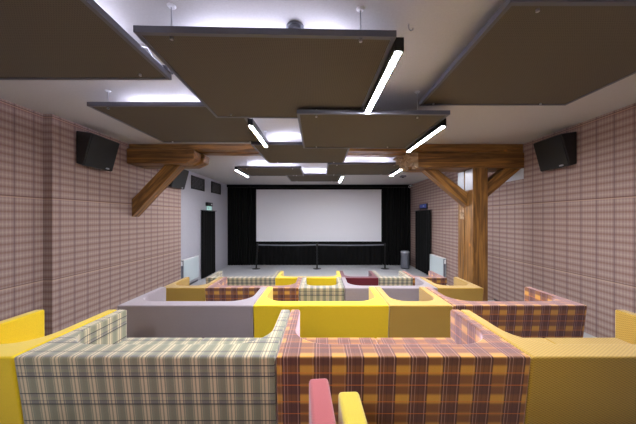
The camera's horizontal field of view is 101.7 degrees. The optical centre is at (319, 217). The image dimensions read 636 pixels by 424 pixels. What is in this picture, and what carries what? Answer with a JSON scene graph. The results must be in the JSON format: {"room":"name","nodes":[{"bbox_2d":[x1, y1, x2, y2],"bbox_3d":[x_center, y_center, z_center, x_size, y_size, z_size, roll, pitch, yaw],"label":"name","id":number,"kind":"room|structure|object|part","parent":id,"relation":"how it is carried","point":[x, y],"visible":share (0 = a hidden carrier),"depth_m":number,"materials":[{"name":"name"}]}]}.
{"room":"auditorium","nodes":[
{"label":"auditorium","id":0,"kind":"room"},
{"bbox_2d":[0,98,42,320],"bbox_3d":[-4.095,0.315,0.720,0.410,3.550,5.840,0,0,0],"label":"wall","id":1,"kind":"structure","parent":0,"point":[21,128],"depth_m":3.36,"materials":[{"name":"paper"}]},
{"bbox_2d":[43,114,180,335],"bbox_3d":[-4.030,0.315,5.320,0.540,3.550,3.360,0,0,0],"label":"wall","id":2,"kind":"structure","parent":0,"point":[98,257],"depth_m":4.32,"materials":[{"name":"paper"}]},
{"bbox_2d":[76,131,118,170],"bbox_3d":[-3.628,-1.078,4.255,0.262,0.531,0.550,0,0,0],"label":"wall speaker","id":3,"kind":"object","parent":2,"relation":"attached to","point":[92,150],"visible":1,"depth_m":4.11,"materials":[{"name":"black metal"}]},
{"bbox_2d":[132,165,185,216],"bbox_3d":[-3.268,-0.540,5.270,0.968,1.030,0.220,0,0,0],"label":"brace","id":4,"kind":"object","parent":2,"relation":"attached to","point":[148,194],"visible":1,"depth_m":5.16,"materials":[{"name":"brown wood"}]},
{"bbox_2d":[127,148,200,165],"bbox_3d":[-3.094,-1.208,5.173,1.322,0.297,0.307,0,0,0],"label":"corbel","id":5,"kind":"object","parent":2,"relation":"attached to","point":[135,156],"visible":0.99,"depth_m":5.02,"materials":[{"name":"brown wood"}]},
{"bbox_2d":[139,154,209,168],"bbox_3d":[-3.064,-1.208,5.468,1.381,0.297,0.265,0,0,0],"label":"corbel","id":6,"kind":"object","parent":2,"relation":"attached to","point":[205,159],"visible":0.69,"depth_m":5.44,"materials":[{"name":"brown wood"}]},
{"bbox_2d":[169,169,188,188],"bbox_3d":[-3.628,-1.028,6.625,0.262,0.531,0.610,0,0,0],"label":"wall speaker","id":7,"kind":"object","parent":2,"relation":"attached to","point":[179,182],"visible":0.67,"depth_m":6.65,"materials":[{"name":"black metal"}]},
{"bbox_2d":[181,171,227,282],"bbox_3d":[-4.185,0.315,9.425,0.230,3.550,4.850,0,0,0],"label":"wall","id":8,"kind":"structure","parent":0,"point":[193,201],"depth_m":8.82,"materials":[{"name":"grey paint"}]},
{"bbox_2d":[181,256,198,280],"bbox_3d":[-4.002,1.627,7.927,0.135,0.815,0.989,0,0,0],"label":"radiator","id":9,"kind":"object","parent":8,"relation":"attached to","point":[189,266],"visible":0.8,"depth_m":7.87,"materials":[{"name":"metal"}]},
{"bbox_2d":[191,175,204,191],"bbox_3d":[-4.059,-1.143,8.630,0.021,0.425,0.920,0,0,0],"label":"air vent","id":10,"kind":"object","parent":8,"relation":"in","point":[196,186],"visible":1,"depth_m":8.57,"materials":[{"name":"black plastic"}]},
{"bbox_2d":[192,177,203,189],"bbox_3d":[-4.061,-1.141,8.630,0.014,0.355,0.860,0,0,0],"label":"grille","id":11,"kind":"object","parent":10,"relation":"attached to","point":[197,187],"depth_m":8.57,"materials":[{"name":"black metal"}]},
{"bbox_2d":[201,210,214,278],"bbox_3d":[-4.014,0.890,9.365,0.110,2.339,1.190,0,0,0],"label":"door","id":12,"kind":"structure","parent":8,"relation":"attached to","point":[208,216],"depth_m":9.19,"materials":[{"name":"black wood"}]},
{"bbox_2d":[206,202,212,209],"bbox_3d":[-4.019,-0.417,9.410,0.099,0.285,0.420,0,0,0],"label":"exit sign","id":13,"kind":"object","parent":8,"relation":"attached to","point":[209,205],"visible":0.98,"depth_m":9.35,"materials":[{"name":"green plastic"}]},
{"bbox_2d":[211,181,220,194],"bbox_3d":[-4.059,-1.163,10.125,0.021,0.425,0.910,0,0,0],"label":"air vent","id":14,"kind":"object","parent":8,"relation":"in","point":[213,187],"visible":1,"depth_m":10.06,"materials":[{"name":"black plastic"}]},
{"bbox_2d":[212,182,219,193],"bbox_3d":[-4.061,-1.161,10.125,0.014,0.355,0.850,0,0,0],"label":"grille","id":15,"kind":"object","parent":14,"relation":"attached to","point":[213,186],"depth_m":10.07,"materials":[{"name":"black metal"}]},
{"bbox_2d":[0,0,635,184],"bbox_3d":[0.000,-1.560,4.825,8.600,0.200,14.450,0,0,0],"label":"ceiling","id":16,"kind":"structure","parent":0,"point":[442,30],"depth_m":2.90,"materials":[{"name":"paint"}]},
{"bbox_2d":[0,0,171,79],"bbox_3d":[-2.228,-1.343,1.575,1.785,0.231,1.510,0,0,0],"label":"ceiling panel","id":17,"kind":"object","parent":16,"relation":"hanging from","point":[40,39],"visible":1,"depth_m":1.87,"materials":[{"name":"fabric"}]},
{"bbox_2d":[142,46,172,74],"bbox_3d":[-1.350,-1.311,2.141,0.070,0.050,0.368,0,0,0],"label":"lamp","id":18,"kind":"object","parent":17,"relation":"on","point":[164,66],"visible":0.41,"depth_m":2.19,"materials":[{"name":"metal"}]},
{"bbox_2d":[87,90,259,142],"bbox_3d":[-1.775,-1.353,3.620,1.690,0.211,1.420,0,0,0],"label":"ceiling panel","id":19,"kind":"object","parent":16,"relation":"hanging from","point":[166,122],"visible":0.79,"depth_m":3.43,"materials":[{"name":"fabric"}]},
{"bbox_2d":[133,2,396,118],"bbox_3d":[-0.380,-1.343,2.490,1.770,0.231,1.480,0,0,-2],"label":"ceiling panel","id":20,"kind":"object","parent":16,"relation":"hanging from","point":[234,72],"visible":0.97,"depth_m":2.12,"materials":[{"name":"fabric"}]},
{"bbox_2d":[364,37,403,111],"bbox_3d":[0.546,-1.232,2.374,0.070,0.097,1.080,0,0,-1],"label":"lamp","id":21,"kind":"object","parent":20,"relation":"attached to","point":[397,49],"visible":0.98,"depth_m":2.11,"materials":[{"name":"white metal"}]},
{"bbox_2d":[237,160,303,175],"bbox_3d":[-1.265,-1.343,7.035,1.590,0.231,1.230,0,0,0],"label":"ceiling panel","id":22,"kind":"object","parent":16,"relation":"hanging from","point":[292,170],"visible":0.89,"depth_m":6.79,"materials":[{"name":"metal"}]},
{"bbox_2d":[235,167,248,176],"bbox_3d":[-2.092,-1.234,6.970,0.064,0.092,1.060,0,0,0],"label":"lamp","id":23,"kind":"object","parent":22,"relation":"attached to","point":[236,168],"visible":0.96,"depth_m":6.80,"materials":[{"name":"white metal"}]},
{"bbox_3d":[-1.265,-1.262,7.035,1.590,0.045,1.230,0,0,0],"label":"frame","id":24,"kind":"part","parent":22,"relation":"part of","materials":[{"name":"metal"}]},
{"bbox_2d":[286,20,303,28],"bbox_3d":[-0.190,-1.432,1.980,0.136,0.054,0.136,0,0,0],"label":"smoke detector","id":25,"kind":"object","parent":16,"relation":"attached to","point":[291,24],"visible":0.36,"depth_m":1.93,"materials":[{"name":"grey plastic"}]},
{"bbox_2d":[251,131,349,162],"bbox_3d":[-0.310,-1.329,4.995,1.660,0.261,1.450,0,0,0],"label":"ceiling panel","id":26,"kind":"object","parent":16,"relation":"hanging from","point":[276,152],"visible":0.69,"depth_m":4.88,"materials":[{"name":"metal"}]},
{"bbox_2d":[248,118,267,146],"bbox_3d":[-0.897,-1.234,3.835,0.064,0.092,1.010,0,0,0],"label":"lamp","id":27,"kind":"object","parent":26,"relation":"attached to","point":[252,125],"visible":1,"depth_m":3.65,"materials":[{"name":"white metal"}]},
{"bbox_2d":[249,126,266,146],"bbox_3d":[-0.897,-1.198,3.835,0.040,0.021,0.986,0,0,0],"label":"diffuser","id":28,"kind":"object","parent":27,"relation":"attached to","point":[254,129],"depth_m":3.77,"materials":[{"name":"white plastic"}]},
{"bbox_3d":[-0.310,-1.232,4.995,1.660,0.045,1.450,0,0,0],"label":"frame","id":29,"kind":"part","parent":26,"relation":"part of","materials":[{"name":"metal"}]},
{"bbox_2d":[286,173,340,181],"bbox_3d":[-0.190,-1.346,8.175,1.620,0.226,1.350,0,0,0],"label":"ceiling panel","id":30,"kind":"object","parent":16,"relation":"hanging from","point":[308,177],"visible":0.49,"depth_m":8.20,"materials":[{"name":"metal"}]},
{"bbox_2d":[227,185,409,187],"bbox_3d":[-0.033,-1.401,11.490,8.055,0.112,0.420,0,0,0],"label":"rail","id":31,"kind":"object","parent":16,"relation":"attached to","point":[228,186],"visible":0.79,"depth_m":11.28,"materials":[{"name":"black metal"}]},
{"bbox_2d":[228,187,254,264],"bbox_3d":[-3.473,0.369,11.449,1.188,3.418,0.149,0,0,-4],"label":"stage curtain","id":32,"kind":"object","parent":31,"relation":"hanging from","point":[241,201],"visible":1,"depth_m":11.44,"materials":[{"name":"black fabric"}]},
{"bbox_2d":[255,188,382,242],"bbox_3d":[-0.052,-0.100,11.395,5.615,2.420,0.050,0,0,0],"label":"projection screen","id":33,"kind":"object","parent":31,"relation":"hanging from","point":[282,215],"visible":1,"depth_m":11.38,"materials":[{"name":"white fabric"}]},
{"bbox_2d":[383,187,409,264],"bbox_3d":[3.373,0.369,11.449,1.198,3.418,0.148,0,0,4],"label":"stage curtain","id":34,"kind":"object","parent":31,"relation":"hanging from","point":[396,201],"visible":0.81,"depth_m":11.44,"materials":[{"name":"black fabric"}]},
{"bbox_2d":[326,162,399,174],"bbox_3d":[1.050,-1.333,6.615,1.760,0.251,1.470,0,0,0],"label":"ceiling panel","id":35,"kind":"object","parent":16,"relation":"hanging from","point":[346,168],"visible":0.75,"depth_m":6.42,"materials":[{"name":"fabric"}]},
{"bbox_2d":[389,168,400,175],"bbox_3d":[1.964,-1.214,6.650,0.066,0.092,1.100,0,0,0],"label":"lamp","id":36,"kind":"object","parent":35,"relation":"attached to","point":[398,169],"visible":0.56,"depth_m":6.71,"materials":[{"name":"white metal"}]},
{"bbox_2d":[297,91,449,148],"bbox_3d":[0.593,-1.306,3.620,1.725,0.306,1.440,0,0,-1],"label":"ceiling panel","id":37,"kind":"object","parent":16,"relation":"hanging from","point":[375,129],"visible":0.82,"depth_m":3.35,"materials":[{"name":"fabric"}]},
{"bbox_3d":[0.593,-1.188,3.620,1.725,0.045,1.440,0,0,-1],"label":"frame","id":38,"kind":"part","parent":37,"relation":"part of","materials":[{"name":"metal"}]},
{"bbox_2d":[406,118,445,151],"bbox_3d":[1.487,-1.157,3.743,0.066,0.097,1.220,0,0,-1],"label":"lamp","id":39,"kind":"object","parent":37,"relation":"attached to","point":[442,124],"visible":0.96,"depth_m":3.52,"materials":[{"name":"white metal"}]},
{"bbox_2d":[407,127,443,151],"bbox_3d":[1.487,-1.119,3.743,0.042,0.021,1.196,0,0,-1],"label":"diffuser","id":40,"kind":"object","parent":39,"relation":"attached to","point":[433,131],"depth_m":3.64,"materials":[{"name":"white plastic"}]},
{"bbox_2d":[419,0,635,105],"bbox_3d":[2.007,-1.379,2.295,1.705,0.161,1.450,0,0,0],"label":"ceiling panel","id":41,"kind":"object","parent":16,"relation":"hanging from","point":[529,52],"visible":1,"depth_m":2.12,"materials":[{"name":"fabric"}]},
{"bbox_2d":[190,264,448,285],"bbox_3d":[0.000,2.190,4.825,8.600,0.200,14.450,0,0,0],"label":"floor","id":42,"kind":"structure","parent":0,"point":[230,270],"depth_m":10.31,"materials":[{"name":"grey carpet"}]},
{"bbox_2d":[206,271,279,285],"bbox_3d":[-1.853,1.740,6.424,1.607,0.700,0.843,0,0,0],"label":"sofa","id":43,"kind":"object","parent":42,"relation":"on","point":[231,280],"visible":0.3,"depth_m":6.02,"materials":[{"name":"grey fabric"}]},
{"bbox_3d":[-2.614,1.710,6.640,0.085,0.640,0.410,0,0,0],"label":"armrest","id":44,"kind":"part","parent":43,"relation":"part of","materials":[{"name":"grey fabric"}]},
{"bbox_2d":[252,243,259,268],"bbox_3d":[-2.630,1.567,10.680,0.340,1.047,0.340,0,0,0],"label":"stanchion","id":45,"kind":"object","parent":42,"relation":"on","point":[257,243],"visible":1,"depth_m":10.65,"materials":[{"name":"black metal"}]},
{"bbox_2d":[258,244,315,245],"bbox_3d":[-1.350,1.114,10.680,2.376,0.072,0.004,0,0,0],"label":"belt","id":46,"kind":"object","parent":45,"relation":"attached to","point":[258,244],"visible":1,"depth_m":10.68,"materials":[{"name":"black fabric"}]},
{"bbox_2d":[275,271,340,285],"bbox_3d":[-0.265,1.740,6.424,1.552,0.700,0.843,0,0,0],"label":"sofa","id":47,"kind":"object","parent":42,"relation":"on","point":[280,280],"visible":0.33,"depth_m":6.02,"materials":[{"name":"yellow fabric"}]},
{"bbox_2d":[313,243,320,268],"bbox_3d":[-0.120,1.567,10.680,0.340,1.047,0.340,0,0,0],"label":"stanchion","id":48,"kind":"object","parent":42,"relation":"on","point":[316,243],"visible":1,"depth_m":10.66,"materials":[{"name":"black metal"}]},
{"bbox_2d":[318,244,383,245],"bbox_3d":[1.280,1.114,10.680,2.716,0.072,0.004,0,0,0],"label":"belt","id":49,"kind":"object","parent":48,"relation":"attached to","point":[318,244],"visible":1,"depth_m":10.68,"materials":[{"name":"grey fabric"}]},
{"bbox_2d":[255,243,381,264],"bbox_3d":[-0.052,1.597,11.480,5.635,0.965,0.051,0,0,0],"label":"skirt","id":50,"kind":"object","parent":42,"relation":"on","point":[267,255],"visible":0.97,"depth_m":11.47,"materials":[{"name":"black fabric"}]},
{"bbox_2d":[340,271,378,285],"bbox_3d":[0.940,1.740,6.424,0.842,0.700,0.843,0,0,0],"label":"armchair","id":51,"kind":"object","parent":42,"relation":"on","point":[371,279],"visible":0.3,"depth_m":6.02,"materials":[{"name":"red fabric"}]},
{"bbox_2d":[381,243,388,268],"bbox_3d":[2.680,1.567,10.680,0.340,1.047,0.340,0,0,0],"label":"stanchion","id":52,"kind":"object","parent":42,"relation":"on","point":[384,243],"visible":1,"depth_m":10.65,"materials":[{"name":"black metal"}]},
{"bbox_2d":[372,271,412,285],"bbox_3d":[1.762,1.740,6.424,0.787,0.700,0.843,0,0,0],"label":"armchair","id":53,"kind":"object","parent":42,"relation":"on","point":[403,279],"visible":0.38,"depth_m":6.02,"materials":[{"name":"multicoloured fabric"}]},
{"bbox_2d":[401,250,409,268],"bbox_3d":[3.530,1.725,10.750,0.356,0.730,0.356,0,0,0],"label":"waste bin","id":54,"kind":"object","parent":42,"relation":"on","point":[405,255],"visible":1,"depth_m":10.60,"materials":[{"name":"grey metal"}]},
{"bbox_2d":[403,271,446,285],"bbox_3d":[2.555,1.740,6.424,0.782,0.700,0.843,0,0,0],"label":"armchair","id":55,"kind":"object","parent":42,"relation":"on","point":[432,276],"visible":0.24,"depth_m":6.03,"materials":[{"name":"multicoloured fabric"}]},
{"bbox_3d":[2.904,1.710,6.610,0.085,0.640,0.470,0,0,0],"label":"armrest","id":56,"kind":"part","parent":55,"relation":"part of","materials":[{"name":"brown fabric"}]},
{"bbox_2d":[410,103,635,337],"bbox_3d":[4.125,0.315,4.825,0.250,3.550,14.050,0,0,0],"label":"wall","id":57,"kind":"structure","parent":0,"point":[569,232],"depth_m":4.15,"materials":[{"name":"paper"}]},
{"bbox_2d":[415,210,429,274],"bbox_3d":[3.934,0.880,9.955,0.130,2.359,1.570,0,0,0],"label":"door","id":58,"kind":"structure","parent":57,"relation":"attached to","point":[422,217],"depth_m":9.84,"materials":[{"name":"black wood"}]},
{"bbox_2d":[419,203,427,208],"bbox_3d":[3.981,-0.443,9.990,0.037,0.205,0.740,0,0,0],"label":"door sign","id":59,"kind":"object","parent":57,"relation":"attached to","point":[421,206],"visible":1,"depth_m":9.92,"materials":[{"name":"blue plastic"}]},
{"bbox_2d":[430,254,445,276],"bbox_3d":[3.932,1.680,8.612,0.135,0.820,1.059,0,0,0],"label":"radiator","id":60,"kind":"object","parent":57,"relation":"attached to","point":[437,263],"visible":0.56,"depth_m":8.44,"materials":[{"name":"metal"}]},
{"bbox_2d":[506,168,523,181],"bbox_3d":[3.990,-0.873,5.340,0.015,0.205,0.520,0,0,0],"label":"plate","id":61,"kind":"object","parent":57,"relation":"attached to","point":[518,175],"visible":0.57,"depth_m":5.20,"materials":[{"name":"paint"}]},
{"bbox_2d":[533,132,576,171],"bbox_3d":[3.868,-1.078,4.285,0.262,0.531,0.530,0,0,0],"label":"wall speaker","id":62,"kind":"object","parent":57,"relation":"attached to","point":[558,151],"visible":1,"depth_m":4.15,"materials":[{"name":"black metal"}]},
{"bbox_2d":[583,332,596,337],"bbox_3d":[0.122,1.807,1.065,7.754,0.164,6.529,0,0,0],"label":"floor","id":63,"kind":"structure","parent":0,"point":[585,335],"depth_m":3.77,"materials":[{"name":"grey carpet"}]},
{"bbox_2d":[117,287,266,337],"bbox_3d":[-1.587,1.375,3.454,1.587,0.700,0.843,0,0,0],"label":"sofa","id":64,"kind":"object","parent":63,"relation":"on","point":[149,315],"visible":0.73,"depth_m":3.06,"materials":[{"name":"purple fabric"}]},
{"bbox_3d":[-2.338,1.345,3.670,0.085,0.640,0.410,0,0,0],"label":"armrest","id":65,"kind":"part","parent":64,"relation":"part of","materials":[{"name":"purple fabric"}]},
{"bbox_3d":[-0.837,1.345,3.670,0.085,0.640,0.410,0,0,0],"label":"armrest","id":66,"kind":"part","parent":64,"relation":"part of","materials":[{"name":"purple fabric"}]},
{"bbox_2d":[253,287,388,338],"bbox_3d":[0.013,1.375,3.454,1.597,0.700,0.843,0,0,0],"label":"sofa","id":67,"kind":"object","parent":63,"relation":"on","point":[369,318],"visible":0.66,"depth_m":3.06,"materials":[{"name":"yellow fabric"}]},
{"bbox_3d":[-0.744,1.345,3.670,0.085,0.640,0.410,0,0,0],"label":"armrest","id":68,"kind":"part","parent":67,"relation":"part of","materials":[{"name":"yellow fabric"}]},
{"bbox_3d":[0.768,1.345,3.670,0.085,0.640,0.410,0,0,0],"label":"armrest","id":69,"kind":"part","parent":67,"relation":"part of","materials":[{"name":"yellow fabric"}]},
{"bbox_2d":[375,287,452,337],"bbox_3d":[1.190,1.375,3.454,0.742,0.700,0.843,0,0,0],"label":"armchair","id":70,"kind":"object","parent":63,"relation":"on","point":[430,316],"visible":0.61,"depth_m":3.06,"materials":[{"name":"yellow fabric"}]},
{"bbox_3d":[0.862,1.345,3.640,0.085,0.640,0.470,0,0,0],"label":"armrest","id":71,"kind":"part","parent":70,"relation":"part of","materials":[{"name":"yellow fabric"}]},
{"bbox_3d":[1.518,1.345,3.640,0.085,0.640,0.470,0,0,0],"label":"armrest","id":72,"kind":"part","parent":70,"relation":"part of","materials":[{"name":"yellow fabric"}]},
{"bbox_2d":[425,287,586,337],"bbox_3d":[2.353,1.375,3.454,1.567,0.700,0.843,0,0,0],"label":"sofa","id":73,"kind":"object","parent":63,"relation":"on","point":[541,314],"visible":0.6,"depth_m":3.06,"materials":[{"name":"brown fabric"}]},
{"bbox_3d":[1.611,1.345,3.670,0.085,0.640,0.410,0,0,0],"label":"armrest","id":74,"kind":"part","parent":73,"relation":"part of","materials":[{"name":"brown fabric"}]},
{"bbox_3d":[3.094,1.345,3.670,0.085,0.640,0.410,0,0,0],"label":"armrest","id":75,"kind":"part","parent":73,"relation":"part of","materials":[{"name":"brown fabric"}]},
{"bbox_3d":[0.122,1.990,1.876,7.754,0.200,8.149,0,0,0],"label":"floor","id":76,"kind":"structure","parent":0,"visible":0},
{"bbox_2d":[164,277,222,300],"bbox_3d":[-2.342,1.540,4.824,0.757,0.700,0.843,0,0,0],"label":"armchair","id":77,"kind":"object","parent":76,"relation":"on","point":[180,290],"visible":0.34,"depth_m":4.42,"materials":[{"name":"yellow fabric"}]},
{"bbox_3d":[-2.679,1.510,5.010,0.085,0.640,0.470,0,0,0],"label":"armrest","id":78,"kind":"part","parent":77,"relation":"part of","materials":[{"name":"yellow fabric"}]},
{"bbox_3d":[-2.342,1.510,4.589,0.757,0.640,0.373,0,0,0],"label":"backrest","id":79,"kind":"part","parent":77,"relation":"part of","materials":[{"name":"yellow fabric"}]},
{"bbox_3d":[-2.006,1.510,5.010,0.085,0.640,0.470,0,0,0],"label":"armrest","id":80,"kind":"part","parent":77,"relation":"part of","materials":[{"name":"yellow fabric"}]},
{"bbox_2d":[205,277,301,300],"bbox_3d":[-1.160,1.540,4.824,1.592,0.700,0.843,0,0,0],"label":"sofa","id":81,"kind":"object","parent":76,"relation":"on","point":[219,290],"visible":0.41,"depth_m":4.42,"materials":[{"name":"brown fabric"}]},
{"bbox_3d":[-1.913,1.510,5.040,0.085,0.640,0.410,0,0,0],"label":"armrest","id":82,"kind":"part","parent":81,"relation":"part of","materials":[{"name":"brown fabric"}]},
{"bbox_2d":[299,277,343,300],"bbox_3d":[0.030,1.540,4.824,0.772,0.700,0.843,0,0,0],"label":"armchair","id":83,"kind":"object","parent":76,"relation":"on","point":[306,292],"visible":0.36,"depth_m":4.42,"materials":[{"name":"grey fabric"}]},
{"bbox_3d":[-0.314,1.510,5.010,0.085,0.640,0.470,0,0,0],"label":"armrest","id":84,"kind":"part","parent":83,"relation":"part of","materials":[{"name":"grey fabric"}]},
{"bbox_3d":[0.373,1.510,5.010,0.085,0.640,0.470,0,0,0],"label":"armrest","id":85,"kind":"part","parent":83,"relation":"part of","materials":[{"name":"grey fabric"}]},
{"bbox_2d":[341,277,437,300],"bbox_3d":[1.215,1.540,4.824,1.582,0.700,0.843,0,0,0],"label":"sofa","id":86,"kind":"object","parent":76,"relation":"on","point":[352,292],"visible":0.38,"depth_m":4.42,"materials":[{"name":"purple fabric"}]},
{"bbox_3d":[1.964,1.510,5.040,0.085,0.640,0.410,0,0,0],"label":"armrest","id":87,"kind":"part","parent":86,"relation":"part of","materials":[{"name":"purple fabric"}]},
{"bbox_2d":[420,277,482,300],"bbox_3d":[2.400,1.540,4.824,0.772,0.700,0.843,0,0,0],"label":"armchair","id":88,"kind":"object","parent":76,"relation":"on","point":[462,289],"visible":0.36,"depth_m":4.42,"materials":[{"name":"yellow fabric"}]},
{"bbox_3d":[2.400,1.510,4.589,0.772,0.640,0.373,0,0,0],"label":"backrest","id":89,"kind":"part","parent":88,"relation":"part of","materials":[{"name":"yellow fabric"}]},
{"bbox_3d":[2.744,1.510,5.010,0.085,0.640,0.470,0,0,0],"label":"armrest","id":90,"kind":"part","parent":88,"relation":"part of","materials":[{"name":"yellow fabric"}]},
{"bbox_2d":[458,168,487,300],"bbox_3d":[3.140,0.454,5.365,0.299,2.873,0.590,0,0,0],"label":"timber post","id":91,"kind":"object","parent":76,"relation":"on","point":[473,217],"visible":0.68,"depth_m":5.07,"materials":[{"name":"brown wood"}]},
{"bbox_2d":[421,170,466,206],"bbox_3d":[2.559,-0.609,5.360,0.867,0.741,0.200,0,0,0],"label":"brace","id":92,"kind":"object","parent":91,"relation":"attached to","point":[448,186],"visible":1,"depth_m":5.26,"materials":[{"name":"brown wood"}]},
{"bbox_2d":[393,156,496,171],"bbox_3d":[2.778,-1.135,5.468,2.434,0.300,0.271,0,0,0],"label":"corbel","id":93,"kind":"object","parent":91,"relation":"on","point":[400,161],"visible":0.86,"depth_m":5.37,"materials":[{"name":"brown wood"}]},
{"bbox_2d":[199,152,403,156],"bbox_3d":[0.120,-1.372,5.480,7.750,0.173,0.240,0,0,0],"label":"tie beam","id":94,"kind":"structure","parent":93,"relation":"on","point":[204,153],"depth_m":5.45,"materials":[{"name":"brown wood"}]},
{"bbox_2d":[403,152,523,169],"bbox_3d":[2.831,-1.135,5.194,2.328,0.300,0.274,0,0,0],"label":"corbel","id":95,"kind":"object","parent":91,"relation":"on","point":[420,160],"visible":0.98,"depth_m":5.06,"materials":[{"name":"brown wood"}]},
{"bbox_2d":[129,144,522,153],"bbox_3d":[0.120,-1.372,5.208,7.750,0.173,0.237,0,0,0],"label":"tie beam","id":96,"kind":"structure","parent":95,"relation":"on","point":[227,148],"depth_m":5.09,"materials":[{"name":"brown wood"}]},
{"bbox_2d":[488,169,519,195],"bbox_3d":[3.634,-0.687,5.225,0.682,0.586,0.210,0,0,0],"label":"brace","id":97,"kind":"object","parent":91,"relation":"attached to","point":[499,177],"visible":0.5,"depth_m":5.12,"materials":[{"name":"brown wood"}]},
{"bbox_3d":[0.057,1.477,-0.349,7.884,0.164,3.699,0,0,0],"label":"floor","id":98,"kind":"structure","parent":0,"visible":0},
{"bbox_2d":[309,378,335,423],"bbox_3d":[-0.724,1.045,0.651,1.592,0.700,0.843,0,0,-5],"label":"sofa","id":99,"kind":"object","parent":98,"relation":"on","point":[321,411],"visible":1,"depth_m":0.98,"materials":[{"name":"fabric"}]},
{"bbox_2d":[338,392,367,423],"bbox_3d":[0.886,1.045,0.660,1.592,0.700,0.843,0,0,-3],"label":"sofa","id":100,"kind":"object","parent":98,"relation":"on","point":[350,408],"visible":1,"depth_m":0.95,"materials":[{"name":"fabric"}]},
{"bbox_3d":[0.057,1.642,0.381,7.884,0.165,5.159,0,0,0],"label":"floor","id":101,"kind":"structure","parent":0,"visible":0},
{"bbox_2d":[0,310,116,423],"bbox_3d":[-2.292,1.210,2.024,0.767,0.700,0.843,0,0,0],"label":"armchair","id":102,"kind":"object","parent":101,"relation":"on","point":[19,334],"visible":0.4,"depth_m":1.77,"materials":[{"name":"yellow fabric"}]},
{"bbox_3d":[-2.634,1.180,2.210,0.085,0.640,0.470,0,0,0],"label":"armrest","id":103,"kind":"part","parent":102,"relation":"part of","materials":[{"name":"yellow fabric"}]},
{"bbox_3d":[-2.292,1.180,1.789,0.767,0.640,0.373,0,0,0],"label":"backrest","id":104,"kind":"part","parent":102,"relation":"part of","materials":[{"name":"yellow fabric"}]},
{"bbox_3d":[-1.952,1.180,2.210,0.085,0.640,0.470,0,0,0],"label":"armrest","id":105,"kind":"part","parent":102,"relation":"part of","materials":[{"name":"yellow fabric"}]},
{"bbox_2d":[14,310,289,423],"bbox_3d":[-1.091,1.210,2.024,1.620,0.700,0.843,0,0,0],"label":"sofa","id":106,"kind":"object","parent":101,"relation":"on","point":[92,373],"visible":0.93,"depth_m":1.64,"materials":[{"name":"grey fabric"}]},
{"bbox_3d":[-1.859,1.180,2.240,0.085,0.640,0.410,0,0,0],"label":"armrest","id":107,"kind":"part","parent":106,"relation":"part of","materials":[{"name":"grey fabric"}]},
{"bbox_3d":[-0.324,1.180,2.240,0.085,0.640,0.410,0,0,0],"label":"armrest","id":108,"kind":"part","parent":106,"relation":"part of","materials":[{"name":"grey fabric"}]},
{"bbox_2d":[276,310,530,423],"bbox_3d":[0.519,1.210,2.024,1.584,0.700,0.843,0,0,0],"label":"sofa","id":109,"kind":"object","parent":101,"relation":"on","point":[474,375],"visible":0.97,"depth_m":1.63,"materials":[{"name":"brown fabric"}]},
{"bbox_3d":[-0.231,1.180,2.240,0.085,0.640,0.410,0,0,0],"label":"armrest","id":110,"kind":"part","parent":109,"relation":"part of","materials":[{"name":"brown fabric"}]},
{"bbox_2d":[303,338,377,343],"bbox_3d":[0.167,1.187,2.104,0.704,0.140,0.652,0,0,0],"label":"seat cushion","id":111,"kind":"object","parent":109,"relation":"on","point":[316,340],"depth_m":2.36,"materials":[{"name":"brown fabric"}]},
{"bbox_2d":[376,338,455,343],"bbox_3d":[0.871,1.187,2.104,0.704,0.140,0.652,0,0,0],"label":"seat cushion","id":112,"kind":"object","parent":109,"relation":"on","point":[378,340],"depth_m":2.35,"materials":[{"name":"brown fabric"}]},
{"bbox_3d":[1.268,1.180,2.240,0.085,0.640,0.410,0,0,0],"label":"armrest","id":113,"kind":"part","parent":109,"relation":"part of","materials":[{"name":"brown fabric"}]},
{"bbox_2d":[461,310,635,423],"bbox_3d":[2.090,1.210,2.024,1.542,0.700,0.843,0,0,0],"label":"sofa","id":114,"kind":"object","parent":101,"relation":"on","point":[571,380],"visible":0.65,"depth_m":1.64,"materials":[{"name":"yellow fabric"}]},
{"bbox_3d":[1.361,1.180,2.240,0.085,0.640,0.410,0,0,0],"label":"armrest","id":115,"kind":"part","parent":114,"relation":"part of","materials":[{"name":"yellow fabric"}]},
{"bbox_2d":[525,338,552,343],"bbox_3d":[1.748,1.187,2.104,0.682,0.140,0.652,0,0,0],"label":"seat cushion","id":116,"kind":"object","parent":114,"relation":"on","point":[545,340],"depth_m":2.37,"materials":[{"name":"yellow fabric"}]},
{"bbox_2d":[544,338,629,343],"bbox_3d":[2.432,1.187,2.104,0.682,0.140,0.652,0,0,0],"label":"seat cushion","id":117,"kind":"object","parent":114,"relation":"on","point":[552,340],"depth_m":2.35,"materials":[{"name":"yellow fabric"}]},
{"bbox_3d":[2.818,1.180,2.240,0.085,0.640,0.410,0,0,0],"label":"armrest","id":118,"kind":"part","parent":114,"relation":"part of","materials":[{"name":"yellow fabric"}]}
]}

